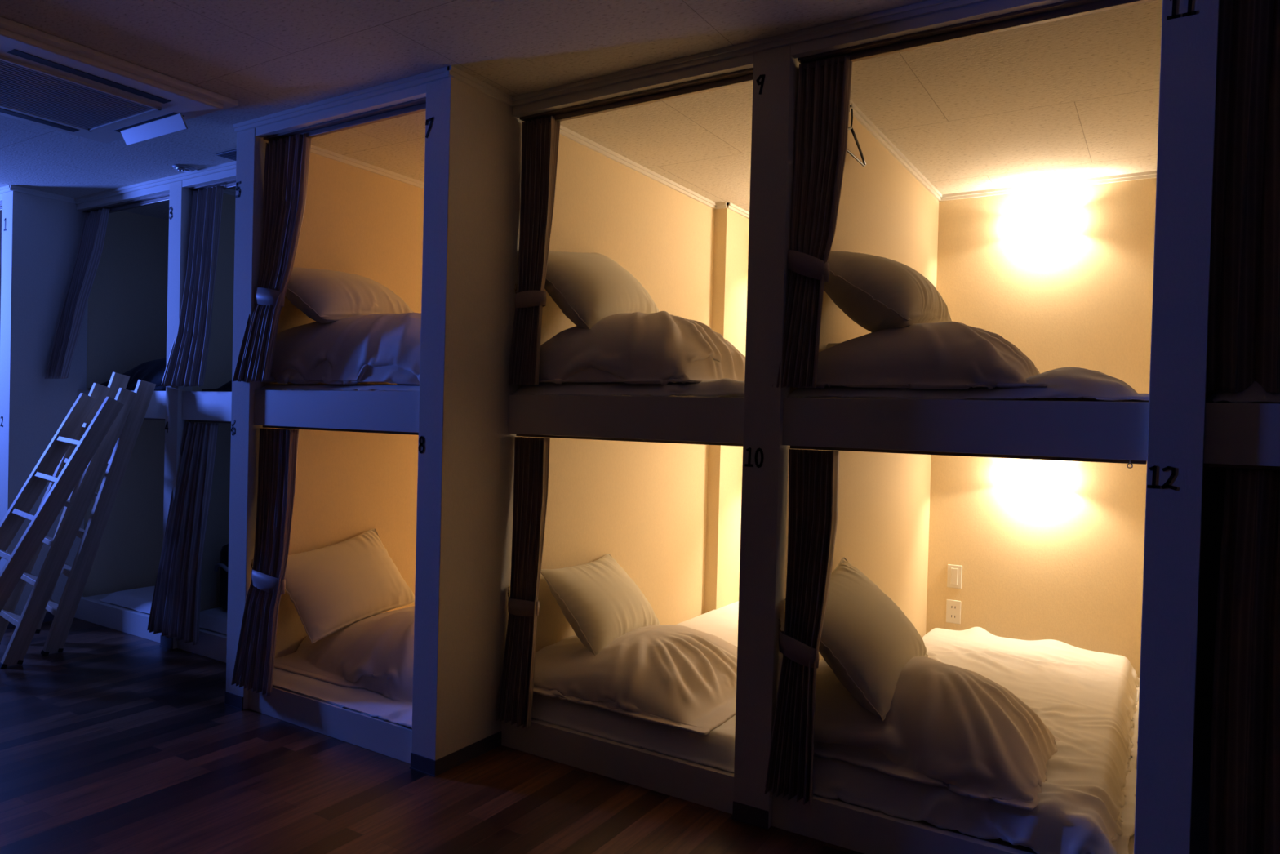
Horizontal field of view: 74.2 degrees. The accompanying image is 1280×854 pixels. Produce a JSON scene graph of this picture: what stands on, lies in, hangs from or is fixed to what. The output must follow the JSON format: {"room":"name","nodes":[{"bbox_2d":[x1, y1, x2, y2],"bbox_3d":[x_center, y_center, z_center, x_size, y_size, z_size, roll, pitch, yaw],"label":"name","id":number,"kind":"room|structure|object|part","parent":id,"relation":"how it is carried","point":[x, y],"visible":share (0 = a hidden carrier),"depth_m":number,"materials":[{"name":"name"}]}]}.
{"room":"dormitory","nodes":[
{"label":"dormitory","id":0,"kind":"room"},
{"bbox_2d":[82,210,168,596],"bbox_3d":[-2.840,-0.102,5.679,0.080,2.400,2.260,2,1,32],"label":"wall partition","id":1,"kind":"structure","parent":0,"point":[127,309],"depth_m":5.18,"materials":[{"name":"white paint"}]},
{"bbox_2d":[0,185,11,194],"bbox_3d":[-3.899,-1.306,4.884,1.198,0.028,0.018,2,1,32],"label":"trim","id":2,"kind":"structure","parent":1,"relation":"attached to","point":[3,189],"depth_m":4.60,"materials":[{"name":"white wood"}]},
{"bbox_2d":[6,611,54,628],"bbox_3d":[-3.412,1.068,4.775,0.133,0.054,0.341,2,1,32],"label":"baseboard","id":3,"kind":"structure","parent":1,"relation":"attached to","point":[49,616],"depth_m":4.77,"materials":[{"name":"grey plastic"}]},
{"bbox_2d":[8,184,75,204],"bbox_3d":[-3.300,-1.288,4.694,0.018,0.028,0.331,2,1,32],"label":"trim","id":4,"kind":"structure","parent":1,"relation":"attached to","point":[13,188],"depth_m":4.68,"materials":[{"name":"white wood"}]},
{"bbox_2d":[192,193,235,611],"bbox_3d":[-1.850,-0.070,5.221,0.066,2.400,1.987,2,1,32],"label":"wall partition","id":5,"kind":"structure","parent":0,"point":[219,367],"depth_m":4.53,"materials":[{"name":"white paint"}]},
{"bbox_2d":[159,635,173,648],"bbox_3d":[-2.421,1.100,4.328,0.111,0.054,0.007,2,1,32],"label":"baseboard","id":6,"kind":"structure","parent":5,"relation":"attached to","point":[166,642],"depth_m":4.32,"materials":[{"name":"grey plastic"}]},
{"bbox_2d":[223,188,235,195],"bbox_3d":[-1.781,-1.255,5.188,0.018,0.028,1.977,2,1,32],"label":"trim","id":7,"kind":"structure","parent":5,"relation":"attached to","point":[230,192],"depth_m":4.53,"materials":[{"name":"white"}]},
{"bbox_2d":[269,152,423,657],"bbox_3d":[-1.031,-0.041,4.549,0.067,2.400,2.260,2,1,32],"label":"wall partition","id":8,"kind":"structure","parent":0,"point":[358,221],"depth_m":3.98,"materials":[{"name":"white paint"}]},
{"bbox_2d":[74,160,235,204],"bbox_3d":[-2.365,-1.258,4.294,2.029,0.028,0.018,2,1,32],"label":"trim","id":9,"kind":"structure","parent":8,"relation":"attached to","point":[232,165],"depth_m":4.36,"materials":[{"name":"white wood"}]},
{"bbox_2d":[223,691,243,710],"bbox_3d":[-1.676,1.130,3.494,0.122,0.054,0.007,2,1,32],"label":"baseboard","id":10,"kind":"structure","parent":8,"relation":"attached to","point":[231,700],"depth_m":3.49,"materials":[{"name":"grey plastic"}]},
{"bbox_2d":[310,144,424,189],"bbox_3d":[-0.964,-1.225,4.511,0.018,0.028,2.260,2,1,32],"label":"trim","id":11,"kind":"structure","parent":8,"relation":"attached to","point":[314,149],"depth_m":3.99,"materials":[{"name":"white wood"}]},
{"bbox_2d":[0,617,863,853],"bbox_3d":[-1.459,1.239,1.429,10.800,0.100,8.297,2,1,32],"label":"floor","id":12,"kind":"structure","parent":0,"point":[114,741],"depth_m":2.77,"materials":[{"name":"brown wood"}]},
{"bbox_2d":[0,191,88,615],"bbox_3d":[-3.249,-0.115,5.874,1.078,2.400,2.359,2,1,32],"label":"bunk bed","id":13,"kind":"object","parent":12,"relation":"on","point":[41,236],"visible":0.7,"depth_m":4.67,"materials":[{"name":"white wood"}]},
{"bbox_2d":[0,205,2,323],"bbox_3d":[-3.694,-0.744,4.839,0.504,0.989,0.065,2,1,32],"label":"curtain","id":14,"kind":"object","parent":13,"relation":"hanging from","point":[1,211],"visible":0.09,"depth_m":4.77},
{"bbox_2d":[0,392,124,612],"bbox_3d":[-2.913,0.476,3.988,0.350,1.296,0.745,2,1,42],"label":"wooden ladder","id":15,"kind":"object","parent":12,"relation":"on","point":[18,561],"visible":1,"depth_m":4.05,"materials":[{"name":"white wood"}]},
{"bbox_3d":[-3.034,0.475,4.079,0.033,1.420,0.076,6,-23,36],"label":"rail","id":16,"kind":"part","parent":15,"relation":"part of","materials":[{"name":"white wood"}]},
{"bbox_2d":[0,382,137,668],"bbox_3d":[-2.877,0.446,4.186,0.610,1.349,0.352,1,1,-40],"label":"wooden ladder","id":17,"kind":"object","parent":12,"relation":"on","point":[26,624],"visible":0.69,"depth_m":4.10,"materials":[{"name":"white wood"}]},
{"bbox_2d":[35,371,155,655],"bbox_3d":[-2.826,0.414,4.330,0.611,1.409,0.338,1,1,-25],"label":"wooden ladder","id":18,"kind":"object","parent":12,"relation":"on","point":[77,575],"visible":0.66,"depth_m":4.23,"materials":[{"name":"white wood"}]},
{"bbox_3d":[-2.945,0.394,4.420,0.033,1.412,0.076,12,-7,36],"label":"rail","id":19,"kind":"part","parent":18,"relation":"part of","materials":[{"name":"white wood"}]},
{"bbox_2d":[74,180,193,648],"bbox_3d":[-2.254,-0.084,5.437,1.074,2.400,2.046,2,1,32],"label":"bunk bed","id":20,"kind":"object","parent":12,"relation":"on","point":[166,406],"visible":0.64,"depth_m":4.33,"materials":[{"name":"white wood"}]},
{"bbox_2d":[44,208,109,378],"bbox_3d":[-3.142,-0.743,4.725,0.268,0.960,0.225,2,1,32],"label":"curtain","id":21,"kind":"object","parent":20,"relation":"hanging from","point":[91,242],"visible":1,"depth_m":4.71,"materials":[{"name":"fabric"}]},
{"bbox_3d":[-2.783,-1.224,4.626,0.947,0.050,0.042,2,1,32],"label":"curtain rail","id":22,"kind":"part","parent":20,"relation":"part of","materials":[{"name":"brown metal"}]},
{"bbox_2d":[87,357,166,391],"bbox_3d":[-2.580,-0.310,4.987,0.992,0.234,0.808,2,1,32],"label":"blanket","id":23,"kind":"object","parent":20,"relation":"on","point":[152,371],"visible":0.17,"depth_m":4.68,"materials":[{"name":"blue fabric"}]},
{"bbox_2d":[99,586,155,613],"bbox_3d":[-2.214,0.971,5.427,0.772,0.053,1.986,2,1,32],"label":"mattress","id":24,"kind":"object","parent":20,"relation":"on","point":[140,599],"visible":0.09,"depth_m":4.71,"materials":[{"name":"white fabric"}]},
{"bbox_3d":[-2.808,-0.051,4.650,0.947,0.012,0.020,2,1,32],"label":"curtain rail","id":25,"kind":"part","parent":20,"relation":"part of","materials":[{"name":"brown metal"}]},
{"bbox_3d":[-2.369,-0.073,4.347,0.113,2.400,0.075,2,1,32],"label":"post","id":26,"kind":"part","parent":20,"relation":"part of","materials":[{"name":"white wood"}]},
{"bbox_2d":[177,128,269,710],"bbox_3d":[-1.425,-0.053,4.734,1.078,2.400,2.359,2,1,32],"label":"bunk bed","id":27,"kind":"object","parent":12,"relation":"on","point":[235,407],"visible":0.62,"depth_m":3.48,"materials":[{"name":"white wood"}]},
{"bbox_2d":[146,422,218,644],"bbox_3d":[-2.294,0.513,4.255,0.442,1.074,0.139,2,1,32],"label":"curtain","id":28,"kind":"object","parent":27,"relation":"hanging from","point":[175,611],"visible":1,"depth_m":4.22,"materials":[{"name":"fabric"}]},
{"bbox_2d":[160,185,223,386],"bbox_3d":[-2.245,-0.696,4.247,0.380,0.994,0.122,2,1,32],"label":"curtain","id":29,"kind":"object","parent":27,"relation":"hanging from","point":[186,366],"visible":1,"depth_m":4.21,"materials":[{"name":"fabric"}]},
{"bbox_3d":[-1.900,-0.020,4.083,0.941,0.012,0.020,2,1,32],"label":"curtain rail","id":30,"kind":"part","parent":27,"relation":"part of","materials":[{"name":"brown metal"}]},
{"bbox_3d":[-1.875,-1.194,4.059,0.941,0.050,0.042,2,1,32],"label":"curtain rail","id":31,"kind":"part","parent":27,"relation":"part of","materials":[{"name":"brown metal"}]},
{"bbox_2d":[199,606,227,635],"bbox_3d":[-1.408,0.990,4.924,0.968,0.067,1.985,2,1,32],"label":"mattress","id":32,"kind":"object","parent":27,"relation":"on","point":[215,620],"visible":0.03,"depth_m":4.25,"materials":[{"name":"white fabric"}]},
{"bbox_2d":[214,543,228,609],"bbox_3d":[-1.976,0.775,4.324,0.370,0.353,0.224,2,1,32],"label":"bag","id":33,"kind":"object","parent":32,"relation":"on","point":[224,564],"visible":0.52,"depth_m":4.31,"materials":[{"name":"fabric"}]},
{"bbox_2d":[201,380,231,391],"bbox_3d":[-1.695,-0.233,4.338,0.872,0.140,0.654,2,1,32],"label":"blanket","id":34,"kind":"object","parent":27,"relation":"on","point":[228,386],"visible":0.04,"depth_m":4.23,"materials":[{"name":"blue fabric"}]},
{"bbox_3d":[-1.620,-0.043,3.520,0.124,2.400,0.090,2,1,32],"label":"post","id":35,"kind":"part","parent":27,"relation":"part of","materials":[{"name":"white wood"}]},
{"bbox_2d":[248,76,523,764],"bbox_3d":[-0.505,-0.022,4.159,1.090,2.400,2.359,2,1,32],"label":"bunk bed","id":36,"kind":"object","parent":12,"relation":"on","point":[459,413],"visible":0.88,"depth_m":3.00,"materials":[{"name":"white wood"}]},
{"bbox_2d":[231,427,299,696],"bbox_3d":[-1.510,0.523,3.421,0.262,1.056,0.134,2,1,32],"label":"curtain","id":37,"kind":"object","parent":36,"relation":"hanging from","point":[254,666],"visible":1,"depth_m":3.40,"materials":[{"name":"brown fabric"}]},
{"bbox_2d":[232,133,311,382],"bbox_3d":[-1.484,-0.677,3.415,0.337,0.996,0.131,2,1,32],"label":"curtain","id":38,"kind":"object","parent":36,"relation":"hanging from","point":[286,165],"visible":1,"depth_m":3.40,"materials":[{"name":"brown fabric"}]},
{"bbox_2d":[260,383,419,391],"bbox_3d":[-0.649,-0.150,4.073,1.046,0.030,1.966,2,1,32],"label":"mattress","id":39,"kind":"object","parent":36,"relation":"on","point":[343,387],"visible":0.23,"depth_m":3.24,"materials":[{"name":"white fabric"}]},
{"bbox_2d":[262,312,421,384],"bbox_3d":[-0.953,-0.319,3.586,1.069,0.312,0.826,2,1,32],"label":"duvet","id":40,"kind":"object","parent":39,"relation":"on","point":[384,348],"visible":0.46,"depth_m":3.28,"materials":[{"name":"beige fabric"}]},
{"bbox_2d":[284,266,414,324],"bbox_3d":[-1.294,-0.560,3.699,0.361,0.275,0.608,2,1,27],"label":"pillow","id":41,"kind":"object","parent":40,"relation":"on","point":[325,296],"visible":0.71,"depth_m":3.51,"materials":[{"name":"white fabric"}]},
{"bbox_3d":[-1.143,0.010,3.241,0.959,0.012,0.020,2,1,32],"label":"curtain rail","id":42,"kind":"part","parent":36,"relation":"part of","materials":[{"name":"brown metal"}]},
{"bbox_2d":[272,667,412,728],"bbox_3d":[-0.686,1.036,4.078,1.048,0.040,1.991,2,1,32],"label":"mattress","id":43,"kind":"object","parent":36,"relation":"on","point":[364,702],"visible":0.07,"depth_m":3.24,"materials":[{"name":"white fabric"}]},
{"bbox_2d":[274,605,414,702],"bbox_3d":[-0.959,0.902,3.664,1.042,0.263,0.789,2,1,32],"label":"duvet","id":44,"kind":"object","parent":43,"relation":"on","point":[374,654],"visible":0.35,"depth_m":3.41,"materials":[{"name":"beige fabric"}]},
{"bbox_2d":[284,528,414,643],"bbox_3d":[-1.314,0.692,3.792,0.276,0.400,0.634,2,1,32],"label":"pillow","id":45,"kind":"object","parent":44,"relation":"on","point":[335,587],"visible":0.94,"depth_m":3.71,"materials":[{"name":"white fabric"}]},
{"bbox_3d":[-1.119,-1.163,3.217,0.959,0.050,0.042,2,1,32],"label":"curtain rail","id":46,"kind":"part","parent":36,"relation":"part of","materials":[{"name":"brown metal"}]},
{"bbox_2d":[409,730,502,777],"bbox_3d":[-0.658,1.162,3.054,0.122,0.054,0.341,2,1,32],"label":"baseboard","id":47,"kind":"structure","parent":36,"relation":"attached to","point":[420,763],"depth_m":2.96,"materials":[{"name":"grey plastic"}]},
{"bbox_3d":[-0.616,-0.011,3.065,0.117,2.400,0.383,2,1,32],"label":"post","id":48,"kind":"part","parent":36,"relation":"part of","materials":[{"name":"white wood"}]},
{"bbox_2d":[501,44,799,828],"bbox_3d":[0.502,0.010,3.715,1.090,2.400,2.046,2,1,32],"label":"bunk bed","id":49,"kind":"object","parent":12,"relation":"on","point":[753,422],"visible":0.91,"depth_m":2.62,"materials":[{"name":"white wood"}]},
{"bbox_2d":[495,435,550,729],"bbox_3d":[-0.430,0.557,3.126,0.165,1.061,0.113,2,1,32],"label":"curtain","id":50,"kind":"object","parent":49,"relation":"hanging from","point":[531,455],"visible":0.99,"depth_m":3.12,"materials":[{"name":"brown fabric"}]},
{"bbox_2d":[508,115,559,385],"bbox_3d":[-0.393,-0.647,3.119,0.173,0.991,0.091,2,1,32],"label":"curtain","id":51,"kind":"object","parent":49,"relation":"hanging from","point":[540,141],"visible":1,"depth_m":3.11,"materials":[{"name":"brown fabric"}]},
{"bbox_2d":[513,377,744,397],"bbox_3d":[0.472,-0.135,3.751,1.045,0.065,1.989,2,1,32],"label":"mattress","id":52,"kind":"object","parent":49,"relation":"on","point":[726,387],"visible":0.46,"depth_m":2.90,"materials":[{"name":"white fabric"}]},
{"bbox_2d":[538,311,745,384],"bbox_3d":[0.029,-0.292,3.278,0.796,0.286,0.711,2,1,32],"label":"duvet","id":53,"kind":"object","parent":52,"relation":"on","point":[661,346],"visible":0.76,"depth_m":3.00,"materials":[{"name":"beige fabric"}]},
{"bbox_2d":[544,250,659,328],"bbox_3d":[-0.173,-0.554,3.374,0.301,0.392,0.636,2,1,28],"label":"pillow","id":54,"kind":"object","parent":53,"relation":"on","point":[588,288],"visible":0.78,"depth_m":3.18,"materials":[{"name":"white fabric"}]},
{"bbox_3d":[-0.055,0.042,2.931,0.955,0.012,0.020,2,1,32],"label":"curtain rail","id":55,"kind":"part","parent":49,"relation":"part of","materials":[{"name":"brown metal"}]},
{"bbox_2d":[531,600,738,773],"bbox_3d":[0.436,1.041,3.769,1.031,0.095,1.990,2,1,32],"label":"mattress","id":56,"kind":"object","parent":49,"relation":"on","point":[716,748],"visible":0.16,"depth_m":2.94,"materials":[{"name":"white fabric"}]},
{"bbox_2d":[533,624,737,735],"bbox_3d":[0.075,0.897,3.339,0.866,0.202,0.861,2,1,32],"label":"duvet","id":57,"kind":"object","parent":56,"relation":"on","point":[682,677],"visible":0.71,"depth_m":3.07,"materials":[{"name":"beige fabric"}]},
{"bbox_2d":[541,553,659,655],"bbox_3d":[-0.144,0.718,3.473,0.282,0.323,0.584,2,1,26],"label":"pillow","id":58,"kind":"object","parent":57,"relation":"on","point":[598,599],"visible":0.91,"depth_m":3.32,"materials":[{"name":"white fabric"}]},
{"bbox_3d":[-0.030,-1.131,2.906,0.955,0.050,0.042,2,1,32],"label":"curtain rail","id":59,"kind":"part","parent":49,"relation":"part of","materials":[{"name":"brown metal"}]},
{"bbox_3d":[0.391,0.021,2.623,0.121,2.400,0.075,2,1,32],"label":"post","id":60,"kind":"part","parent":49,"relation":"part of","materials":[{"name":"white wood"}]},
{"bbox_2d":[771,0,1219,853],"bbox_3d":[1.417,0.041,3.143,1.068,2.400,2.046,2,1,32],"label":"bunk bed","id":61,"kind":"object","parent":12,"relation":"on","point":[1166,433],"visible":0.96,"depth_m":2.05,"materials":[{"name":"white wood"}]},
{"bbox_2d":[764,448,839,804],"bbox_3d":[0.483,0.581,2.548,0.177,1.046,0.127,2,1,32],"label":"curtain","id":62,"kind":"object","parent":61,"relation":"hanging from","point":[813,474],"visible":1,"depth_m":2.54,"materials":[{"name":"brown fabric"}]},
{"bbox_2d":[772,54,852,387],"bbox_3d":[0.522,-0.614,2.551,0.199,0.996,0.100,2,1,32],"label":"curtain","id":63,"kind":"object","parent":61,"relation":"hanging from","point":[824,94],"visible":0.98,"depth_m":2.54,"materials":[{"name":"brown fabric"}]},
{"bbox_2d":[786,367,1149,402],"bbox_3d":[1.383,-0.121,3.183,0.998,0.101,1.988,2,1,32],"label":"mattress","id":64,"kind":"object","parent":61,"relation":"on","point":[1083,384],"visible":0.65,"depth_m":2.29,"materials":[{"name":"white fabric"}]},
{"bbox_2d":[794,321,1073,397],"bbox_3d":[0.957,-0.216,2.731,0.750,0.216,0.762,2,1,32],"label":"duvet","id":65,"kind":"object","parent":64,"relation":"on","point":[948,353],"visible":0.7,"depth_m":2.44,"materials":[{"name":"beige fabric"}]},
{"bbox_2d":[823,250,951,332],"bbox_3d":[0.802,-0.440,2.828,0.352,0.295,0.601,2,1,32],"label":"pillow","id":66,"kind":"object","parent":65,"relation":"on","point":[877,293],"visible":0.73,"depth_m":2.61,"materials":[{"name":"white fabric"}]},
{"bbox_3d":[0.863,0.073,2.357,0.940,0.012,0.020,2,1,32],"label":"curtain rail","id":67,"kind":"part","parent":61,"relation":"part of","materials":[{"name":"brown metal"}]},
{"bbox_2d":[813,626,1139,853],"bbox_3d":[1.334,1.048,3.202,0.989,0.145,2.002,2,1,32],"label":"mattress","id":68,"kind":"object","parent":61,"relation":"on","point":[1088,700],"visible":0.51,"depth_m":2.56,"materials":[{"name":"white fabric"}]},
{"bbox_2d":[813,656,1060,810],"bbox_3d":[0.897,0.881,2.691,0.760,0.265,0.645,2,1,32],"label":"duvet","id":69,"kind":"object","parent":68,"relation":"on","point":[957,728],"visible":0.76,"depth_m":2.48,"materials":[{"name":"beige fabric"}]},
{"bbox_2d":[785,556,928,720],"bbox_3d":[0.737,0.672,2.806,0.326,0.380,0.626,2,1,32],"label":"pillow","id":70,"kind":"object","parent":69,"relation":"on","point":[867,640],"visible":0.73,"depth_m":2.63,"materials":[{"name":"white fabric"}]},
{"bbox_3d":[0.887,-1.100,2.333,0.940,0.050,0.042,2,1,32],"label":"curtain rail","id":71,"kind":"part","parent":61,"relation":"part of","materials":[{"name":"brown metal"}]},
{"bbox_3d":[1.299,0.052,2.056,0.114,2.400,0.075,2,1,32],"label":"post","id":72,"kind":"part","parent":61,"relation":"part of","materials":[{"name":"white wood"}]},
{"bbox_2d":[1190,402,1279,853],"bbox_3d":[2.328,0.072,2.575,1.080,2.400,2.045,2,1,32],"label":"bunk bed","id":73,"kind":"object","parent":12,"relation":"on","point":[1237,435],"visible":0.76,"depth_m":2.00,"materials":[{"name":"white wood"}]},
{"bbox_2d":[1205,380,1279,403],"bbox_3d":[2.308,-0.070,2.605,0.983,0.060,1.984,2,1,32],"label":"mattress","id":74,"kind":"object","parent":73,"relation":"on","point":[1255,393],"visible":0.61,"depth_m":2.00,"materials":[{"name":"white fabric"}]},
{"bbox_2d":[1208,0,1279,392],"bbox_3d":[1.648,-0.568,1.881,0.625,0.989,0.067,2,1,32],"label":"curtain","id":75,"kind":"object","parent":73,"relation":"hanging from","point":[1244,305],"visible":0.98,"depth_m":2.00,"materials":[{"name":"brown fabric"}]},
{"bbox_3d":[1.771,0.104,1.790,0.947,0.012,0.020,2,1,32],"label":"curtain rail","id":76,"kind":"part","parent":73,"relation":"part of","materials":[{"name":"brown metal"}]},
{"bbox_2d":[1208,468,1279,853],"bbox_3d":[1.676,0.619,1.858,0.696,1.019,0.068,2,1,32],"label":"curtain","id":77,"kind":"object","parent":73,"relation":"hanging from","point":[1244,806],"visible":1,"depth_m":2.00,"materials":[{"name":"black fabric"}]},
{"bbox_2d":[0,0,1221,220],"bbox_3d":[-1.394,-1.260,1.397,10.800,0.100,8.297,2,1,32],"label":"ceiling","id":78,"kind":"structure","parent":0,"point":[1077,97],"depth_m":2.86,"materials":[{"name":"paint"}]},
{"bbox_2d":[0,16,238,145],"bbox_3d":[-2.167,-1.204,3.052,0.940,0.095,0.945,2,1,32],"label":"air conditioner","id":79,"kind":"object","parent":78,"relation":"attached to","point":[47,80],"visible":1,"depth_m":3.05,"materials":[{"name":"beige plastic"}]},
{"bbox_2d":[0,59,152,128],"bbox_3d":[-2.184,-1.206,3.063,0.500,0.010,0.585,2,1,32],"label":"grille","id":80,"kind":"object","parent":79,"relation":"attached to","point":[24,88],"depth_m":3.11,"materials":[{"name":"grey plastic"}]},
{"bbox_3d":[-2.184,-1.205,3.063,0.530,0.011,0.615,2,1,32],"label":"grille frame","id":81,"kind":"part","parent":79,"relation":"part of","materials":[{"name":"beige plastic"}]},
{"bbox_2d":[172,164,195,172],"bbox_3d":[-2.224,-1.253,4.128,0.100,0.026,0.100,2,1,32],"label":"smoke detector","id":82,"kind":"object","parent":78,"relation":"attached to","point":[185,168],"visible":1,"depth_m":4.11,"materials":[{"name":"grey plastic"}]},
{"bbox_2d":[216,148,236,160],"bbox_3d":[-1.797,-1.246,3.859,0.290,0.010,0.105,2,1,32],"label":"ceiling vent","id":83,"kind":"object","parent":78,"relation":"in","point":[231,154],"visible":0.34,"depth_m":3.88,"materials":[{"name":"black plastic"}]},
{"bbox_2d":[516,133,715,652],"bbox_3d":[-0.071,-0.008,3.949,0.073,2.400,2.260,2,1,32],"label":"wall partition","id":84,"kind":"structure","parent":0,"point":[643,504],"depth_m":3.94,"materials":[{"name":"beige paint"}]},
{"bbox_2d":[232,66,450,132],"bbox_3d":[-1.156,-1.213,3.170,1.214,0.028,0.018,2,1,32],"label":"trim","id":85,"kind":"structure","parent":84,"relation":"attached to","point":[440,73],"depth_m":3.12,"materials":[{"name":"white wood"}]},
{"bbox_2d":[447,65,513,106],"bbox_3d":[-0.551,-1.194,2.977,0.018,0.028,0.331,2,1,32],"label":"trim","id":86,"kind":"structure","parent":84,"relation":"attached to","point":[452,71],"depth_m":2.96,"materials":[{"name":"white wood"}]},
{"bbox_2d":[559,124,716,208],"bbox_3d":[-0.018,-1.192,3.882,0.018,0.028,1.630,2,1,32],"label":"trim","id":87,"kind":"structure","parent":84,"relation":"attached to","point":[565,131],"depth_m":3.84,"materials":[{"name":"white wood"}]},
{"bbox_2d":[715,201,727,208],"bbox_3d":[0.432,-1.189,4.552,0.072,0.028,0.018,2,1,32],"label":"trim","id":88,"kind":"structure","parent":84,"relation":"attached to","point":[720,205],"depth_m":4.54,"materials":[{"name":"white wood"}]},
{"bbox_2d":[511,0,987,106],"bbox_3d":[0.897,-1.148,2.256,3.239,0.028,0.018,2,1,32],"label":"trim","id":89,"kind":"structure","parent":84,"relation":"attached to","point":[928,6],"depth_m":2.59,"materials":[{"name":"white wood"}]},
{"bbox_2d":[704,208,749,613],"bbox_3d":[0.498,-0.003,4.721,0.072,2.400,0.347,2,1,32],"label":"wall column","id":90,"kind":"structure","parent":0,"point":[731,253],"depth_m":4.61,"materials":[{"name":"beige paint"}]},
{"bbox_2d":[783,62,938,660],"bbox_3d":[0.933,0.024,3.482,0.061,2.400,1.987,2,1,32],"label":"wall partition","id":91,"kind":"structure","parent":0,"point":[882,531],"depth_m":3.56,"materials":[{"name":"beige paper"}]},
{"bbox_2d":[732,800,768,829],"bbox_3d":[0.339,1.193,2.603,0.119,0.054,0.007,2,1,32],"label":"baseboard","id":92,"kind":"structure","parent":91,"relation":"attached to","point":[741,812],"depth_m":2.60,"materials":[{"name":"grey plastic"}]},
{"bbox_2d":[846,102,866,166],"bbox_3d":[0.741,-1.058,3.021,0.040,0.178,0.345,2,1,32],"label":"hanger","id":93,"kind":"object","parent":91,"relation":"hanging from","point":[864,163],"visible":0.67,"depth_m":3.05,"materials":[{"name":"black plastic"}]},
{"bbox_3d":[0.750,-1.019,3.015,0.010,0.102,0.345,2,1,32],"label":"frame","id":94,"kind":"part","parent":93,"relation":"part of","materials":[{"name":"black plastic"}]},
{"bbox_2d":[848,99,942,201],"bbox_3d":[1.000,-1.160,3.451,0.018,0.028,1.977,2,1,32],"label":"trim","id":95,"kind":"structure","parent":91,"relation":"attached to","point":[858,114],"depth_m":3.53,"materials":[{"name":"white wood"}]},
{"bbox_2d":[925,177,1279,692],"bbox_3d":[0.732,0.001,4.868,10.800,2.400,0.150,2,1,32],"label":"wall","id":96,"kind":"structure","parent":0,"point":[1067,566],"depth_m":4.00,"materials":[{"name":"white paint"}]},
{"bbox_2d":[727,202,749,218],"bbox_3d":[0.566,-1.187,4.683,0.018,0.028,0.347,2,1,32],"label":"trim","id":97,"kind":"structure","parent":96,"relation":"attached to","point":[731,206],"depth_m":4.63,"materials":[{"name":"white"}]},
{"bbox_2d":[946,599,960,624],"bbox_3d":[1.572,0.926,4.246,0.070,0.116,0.008,2,1,32],"label":"power outlet","id":98,"kind":"object","parent":96,"relation":"attached to","point":[953,606],"visible":1,"depth_m":4.24,"materials":[{"name":"beige plastic"}]},
{"bbox_2d":[946,564,962,588],"bbox_3d":[1.575,0.749,4.242,0.070,0.116,0.012,2,1,32],"label":"light switch","id":99,"kind":"object","parent":96,"relation":"attached to","point":[954,573],"visible":1,"depth_m":4.24,"materials":[{"name":"beige plastic"}]},
{"bbox_2d":[938,170,1156,201],"bbox_3d":[1.946,-1.143,4.015,1.024,0.028,0.018,2,1,32],"label":"trim","id":100,"kind":"structure","parent":96,"relation":"attached to","point":[1153,174],"depth_m":4.01,"materials":[{"name":"white wood"}]}
]}

